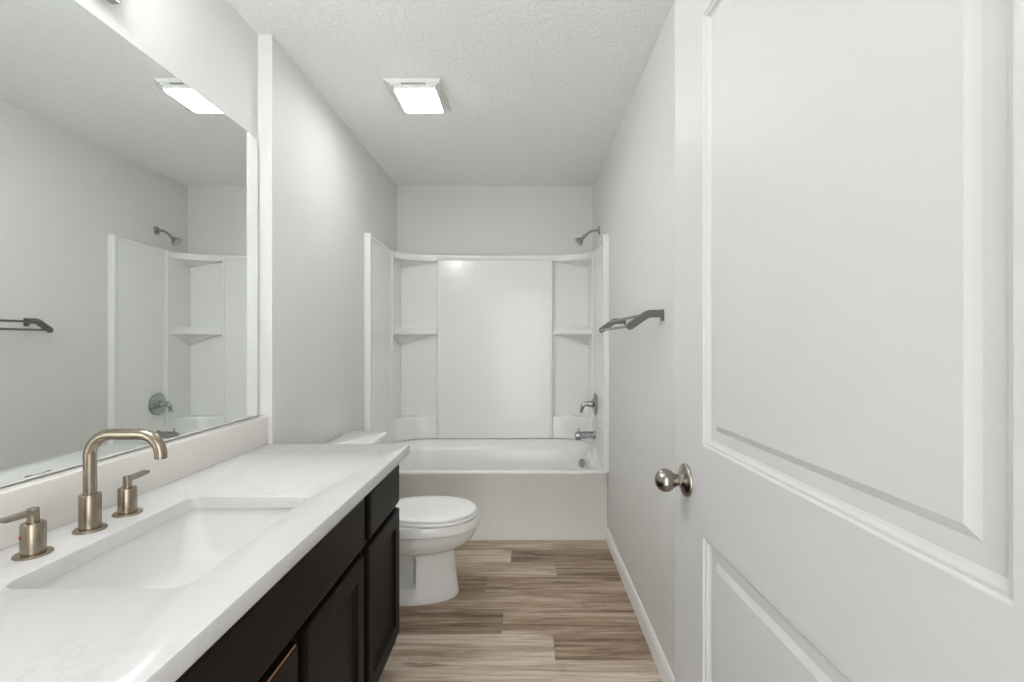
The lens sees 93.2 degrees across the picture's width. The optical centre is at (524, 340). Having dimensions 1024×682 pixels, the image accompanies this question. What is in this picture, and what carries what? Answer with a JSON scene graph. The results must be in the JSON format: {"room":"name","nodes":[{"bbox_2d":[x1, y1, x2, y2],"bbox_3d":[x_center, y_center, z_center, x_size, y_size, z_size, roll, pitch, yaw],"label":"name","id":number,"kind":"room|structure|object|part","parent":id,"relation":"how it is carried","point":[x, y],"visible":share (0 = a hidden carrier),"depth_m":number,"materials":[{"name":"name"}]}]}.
{"room":"bathroom","nodes":[
{"label":"bathroom","id":0,"kind":"room"},
{"bbox_2d":[0,0,396,488],"bbox_3d":[-1.077,0.034,1.577,0.195,2.440,4.254,0,0,0],"label":"wall","id":1,"kind":"structure","parent":0,"point":[320,189],"depth_m":2.04,"materials":[{"name":"white paint"}]},
{"bbox_2d":[108,0,119,3],"bbox_3d":[-0.943,-0.957,0.907,0.182,0.229,0.611,0,0,0],"label":"vanity light","id":2,"kind":"object","parent":1,"relation":"attached to","point":[110,1],"visible":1,"depth_m":1.20,"materials":[{"name":"silver metal"}]},
{"bbox_2d":[0,0,257,487],"bbox_3d":[-1.032,-0.246,1.089,0.005,1.068,1.558,0,0,0],"label":"wall mirror","id":3,"kind":"object","parent":1,"relation":"attached to","point":[129,199],"visible":0.98,"depth_m":1.20,"materials":[{"name":"grey mirror"}]},
{"bbox_2d":[0,416,267,549],"bbox_3d":[-1.014,0.344,1.080,0.040,0.108,1.590,0,0,0],"label":"backsplash","id":4,"kind":"structure","parent":1,"relation":"attached to","point":[56,495],"depth_m":1.21,"materials":[{"name":"white stone"}]},
{"bbox_2d":[228,0,673,185],"bbox_3d":[-0.267,-1.236,1.637,1.815,0.100,4.374,0,0,0],"label":"ceiling","id":5,"kind":"structure","parent":0,"point":[539,92],"depth_m":2.14,"materials":[{"name":"white paint"}]},
{"bbox_2d":[383,78,450,112],"bbox_3d":[-0.511,-1.162,2.342,0.267,0.048,0.316,0,0,0],"label":"ceiling light","id":6,"kind":"object","parent":5,"relation":"attached to","point":[410,95],"visible":1,"depth_m":2.25,"materials":[{"name":"white plastic"}]},
{"bbox_2d":[395,89,441,112],"bbox_3d":[-0.503,-1.145,2.313,0.186,0.013,0.225,0,0,0],"label":"diffuser","id":7,"kind":"object","parent":6,"relation":"attached to","point":[410,100],"depth_m":2.29,"materials":[{"name":"white plastic"}]},
{"bbox_2d":[397,186,592,254],"bbox_3d":[-0.267,0.034,3.764,1.815,2.440,0.120,0,0,0],"label":"wall","id":8,"kind":"structure","parent":0,"point":[431,220],"depth_m":3.70,"materials":[{"name":"white paint"}]},
{"bbox_2d":[364,233,608,472],"bbox_3d":[-0.230,0.078,3.326,1.498,1.474,0.754,0,0,0],"label":"shower surround","id":9,"kind":"object","parent":8,"relation":"attached to","point":[456,346],"visible":1,"depth_m":3.62,"materials":[{"name":"white plastic"}]},
{"bbox_3d":[-0.958,0.078,3.326,0.043,1.474,0.754,0,0,0],"label":"panel","id":10,"kind":"part","parent":9,"relation":"part of","materials":[{"name":"white plastic"}]},
{"bbox_2d":[393,327,436,344],"bbox_3d":[-0.801,-0.036,3.558,0.283,0.130,0.236,0,0,0],"label":"corner shelf","id":11,"kind":"object","parent":9,"relation":"attached to","point":[401,335],"depth_m":3.62,"materials":[{"name":"white plastic"}]},
{"bbox_3d":[-0.230,0.066,3.655,1.424,1.417,0.095,0,0,0],"label":"panel","id":12,"kind":"part","parent":9,"relation":"part of","materials":[{"name":"white plastic"}]},
{"bbox_2d":[553,327,591,344],"bbox_3d":[0.346,-0.036,3.558,0.273,0.130,0.236,0,0,0],"label":"corner shelf","id":13,"kind":"object","parent":9,"relation":"attached to","point":[561,335],"depth_m":3.62,"materials":[{"name":"white plastic"}]},
{"bbox_2d":[575,429,594,440],"bbox_3d":[0.414,0.646,3.350,0.138,0.080,0.062,0,0,0],"label":"tub spout","id":14,"kind":"object","parent":9,"relation":"attached to","point":[579,435],"visible":1,"depth_m":3.33,"materials":[{"name":"silver metal"}]},
{"bbox_2d":[579,393,595,414],"bbox_3d":[0.430,0.436,3.350,0.107,0.156,0.156,0,0,0],"label":"shower valve","id":15,"kind":"object","parent":9,"relation":"attached to","point":[592,403],"visible":1,"depth_m":3.33,"materials":[{"name":"silver metal"}]},
{"bbox_3d":[0.422,0.456,3.350,0.092,0.089,0.048,0,0,0],"label":"lever","id":16,"kind":"part","parent":15,"relation":"part of","materials":[{"name":"silver metal"}]},
{"bbox_3d":[0.498,0.078,3.346,0.043,1.474,0.713,0,0,0],"label":"panel","id":17,"kind":"part","parent":9,"relation":"part of","materials":[{"name":"white plastic"}]},
{"bbox_2d":[378,540,662,681],"bbox_3d":[-0.257,1.256,1.577,1.555,0.004,4.254,0,0,0],"label":"floor","id":18,"kind":"structure","parent":0,"point":[522,610],"depth_m":2.14,"materials":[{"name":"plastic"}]},
{"bbox_2d":[175,464,398,681],"bbox_3d":[-0.755,0.846,1.081,0.556,0.816,1.562,0,0,0],"label":"vanity cabinet","id":19,"kind":"object","parent":18,"relation":"on","point":[333,616],"visible":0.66,"depth_m":1.21,"materials":[{"name":"brown wood"}]},
{"bbox_2d":[0,444,409,681],"bbox_3d":[-0.739,0.417,1.080,0.590,0.039,1.590,0,0,0],"label":"countertop","id":20,"kind":"structure","parent":19,"relation":"on","point":[47,635],"depth_m":0.83,"materials":[{"name":"stone"}]},
{"bbox_2d":[0,429,167,560],"bbox_3d":[-0.851,0.291,1.009,0.189,0.213,0.328,0,0,0],"label":"faucet","id":21,"kind":"object","parent":20,"relation":"on","point":[32,537],"visible":1,"depth_m":1.01,"materials":[{"name":"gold metal"}]},
{"bbox_3d":[-0.916,0.323,0.878,0.018,0.023,0.066,0,0,0],"label":"lever","id":22,"kind":"part","parent":21,"relation":"part of","materials":[{"name":"silver metal"}]},
{"bbox_3d":[-0.916,0.365,0.902,0.057,0.066,0.057,0,0,0],"label":"handle","id":23,"kind":"part","parent":21,"relation":"part of","materials":[{"name":"silver metal"}]},
{"bbox_3d":[-0.851,0.291,1.020,0.189,0.213,0.057,0,0,0],"label":"spout","id":24,"kind":"part","parent":21,"relation":"part of","materials":[{"name":"silver metal"}]},
{"bbox_3d":[-0.916,0.365,1.116,0.057,0.066,0.057,0,0,0],"label":"handle","id":25,"kind":"part","parent":21,"relation":"part of","materials":[{"name":"silver metal"}]},
{"bbox_3d":[-0.916,0.323,1.140,0.018,0.023,0.066,0,0,0],"label":"lever","id":26,"kind":"part","parent":21,"relation":"part of","materials":[{"name":"silver metal"}]},
{"bbox_2d":[32,508,293,588],"bbox_3d":[-0.702,0.500,1.009,0.367,0.143,0.524,0,0,0],"label":"sink","id":27,"kind":"object","parent":20,"relation":"in","point":[176,552],"visible":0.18,"depth_m":1.15,"materials":[{"name":"white ceramic"}]},
{"bbox_3d":[-0.487,0.871,0.831,0.020,0.474,0.382,0,0,0],"label":"cabinet door","id":28,"kind":"part","parent":19,"relation":"part of","materials":[{"name":"brown wood"}]},
{"bbox_3d":[-0.487,0.871,1.250,0.020,0.474,0.383,0,0,0],"label":"cabinet door","id":29,"kind":"part","parent":19,"relation":"part of","materials":[{"name":"brown wood"}]},
{"bbox_3d":[-0.487,0.871,1.661,0.020,0.474,0.367,0,0,0],"label":"cabinet door","id":30,"kind":"part","parent":19,"relation":"part of","materials":[{"name":"brown wood"}]},
{"bbox_3d":[-0.487,0.539,1.667,0.020,0.150,0.355,0,0,0],"label":"drawer","id":31,"kind":"part","parent":19,"relation":"part of","materials":[{"name":"brown wood"}]},
{"bbox_2d":[327,431,478,605],"bbox_3d":[-0.590,0.871,2.415,0.724,0.766,0.450,0,0,0],"label":"toilet","id":32,"kind":"object","parent":18,"relation":"on","point":[431,528],"visible":0.57,"depth_m":2.32,"materials":[{"name":"white ceramic"}]},
{"bbox_3d":[-0.848,0.509,2.415,0.208,0.041,0.450,0,0,0],"label":"tank lid","id":33,"kind":"part","parent":32,"relation":"part of","materials":[{"name":"white ceramic"}]},
{"bbox_3d":[-0.472,0.835,2.415,0.460,0.020,0.360,0,0,0],"label":"seat lid","id":34,"kind":"part","parent":32,"relation":"part of","materials":[{"name":"white plastic"}]},
{"bbox_3d":[-0.567,1.060,2.415,0.677,0.389,0.374,0,0,0],"label":"bowl","id":35,"kind":"part","parent":32,"relation":"part of","materials":[{"name":"white ceramic"}]},
{"bbox_2d":[393,438,607,539],"bbox_3d":[-0.230,0.992,3.354,1.496,0.521,0.636,0,0,0],"label":"bathtub","id":36,"kind":"object","parent":18,"relation":"on","point":[520,488],"visible":0.62,"depth_m":3.04,"materials":[{"name":"white plastic"}]},
{"bbox_3d":[0.403,0.868,3.436,0.021,0.062,0.062,0,0,-32],"label":"overflow plate","id":37,"kind":"part","parent":36,"relation":"part of","materials":[{"name":"silver metal"}]},
{"bbox_2d":[593,0,674,676],"bbox_3d":[0.580,0.034,1.577,0.120,2.440,4.254,0,0,0],"label":"wall","id":38,"kind":"structure","parent":0,"point":[634,185],"depth_m":2.06,"materials":[{"name":"white paint"}]},
{"bbox_2d":[575,226,599,245],"bbox_3d":[0.435,-0.735,3.385,0.170,0.137,0.068,0,0,0],"label":"shower","id":39,"kind":"object","parent":38,"relation":"attached to","point":[579,240],"visible":1,"depth_m":3.38,"materials":[{"name":"silver metal"}]},
{"bbox_3d":[0.462,-0.752,3.385,0.112,0.061,0.018,0,0,0],"label":"shower arm","id":40,"kind":"part","parent":39,"relation":"part of","materials":[{"name":"silver metal"}]},
{"bbox_2d":[599,309,663,332],"bbox_3d":[0.451,-0.081,2.161,0.139,0.077,0.704,0,0,0],"label":"towel rack","id":41,"kind":"object","parent":38,"relation":"attached to","point":[638,319],"visible":1,"depth_m":1.82,"materials":[{"name":"silver metal"}]},
{"bbox_3d":[0.448,-0.080,2.500,0.133,0.076,0.013,0,0,0],"label":"arm","id":42,"kind":"part","parent":41,"relation":"part of","materials":[{"name":"silver metal"}]},
{"bbox_3d":[0.396,-0.057,2.161,0.012,0.012,0.678,0,0,0],"label":"rail","id":43,"kind":"part","parent":41,"relation":"part of","materials":[{"name":"silver metal"}]},
{"bbox_3d":[0.441,-0.098,2.161,0.012,0.012,0.678,0,0,0],"label":"rail","id":44,"kind":"part","parent":41,"relation":"part of","materials":[{"name":"silver metal"}]},
{"bbox_3d":[0.448,-0.080,1.822,0.133,0.076,0.013,0,0,0],"label":"arm","id":45,"kind":"part","parent":41,"relation":"part of","materials":[{"name":"silver metal"}]},
{"bbox_3d":[0.516,-0.098,1.822,0.008,0.043,0.026,0,0,0],"label":"wall plate","id":46,"kind":"part","parent":41,"relation":"part of","materials":[{"name":"silver metal"}]},
{"bbox_2d":[606,528,674,681],"bbox_3d":[0.513,1.212,1.242,0.014,0.084,3.584,0,0,0],"label":"baseboard","id":47,"kind":"structure","parent":38,"relation":"attached to","point":[665,672],"depth_m":2.10,"materials":[{"name":"white wood"}]},
{"bbox_2d":[655,0,1023,681],"bbox_3d":[0.343,0.231,0.626,0.163,2.023,0.831,0,0,0],"label":"door","id":48,"kind":"structure","parent":38,"relation":"in","point":[847,480],"depth_m":0.52,"materials":[{"name":"white wood"}]},
{"bbox_3d":[0.292,0.280,0.974,0.061,0.046,0.046,0,0,0],"label":"knob","id":49,"kind":"part","parent":48,"relation":"part of","materials":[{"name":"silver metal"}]}
]}

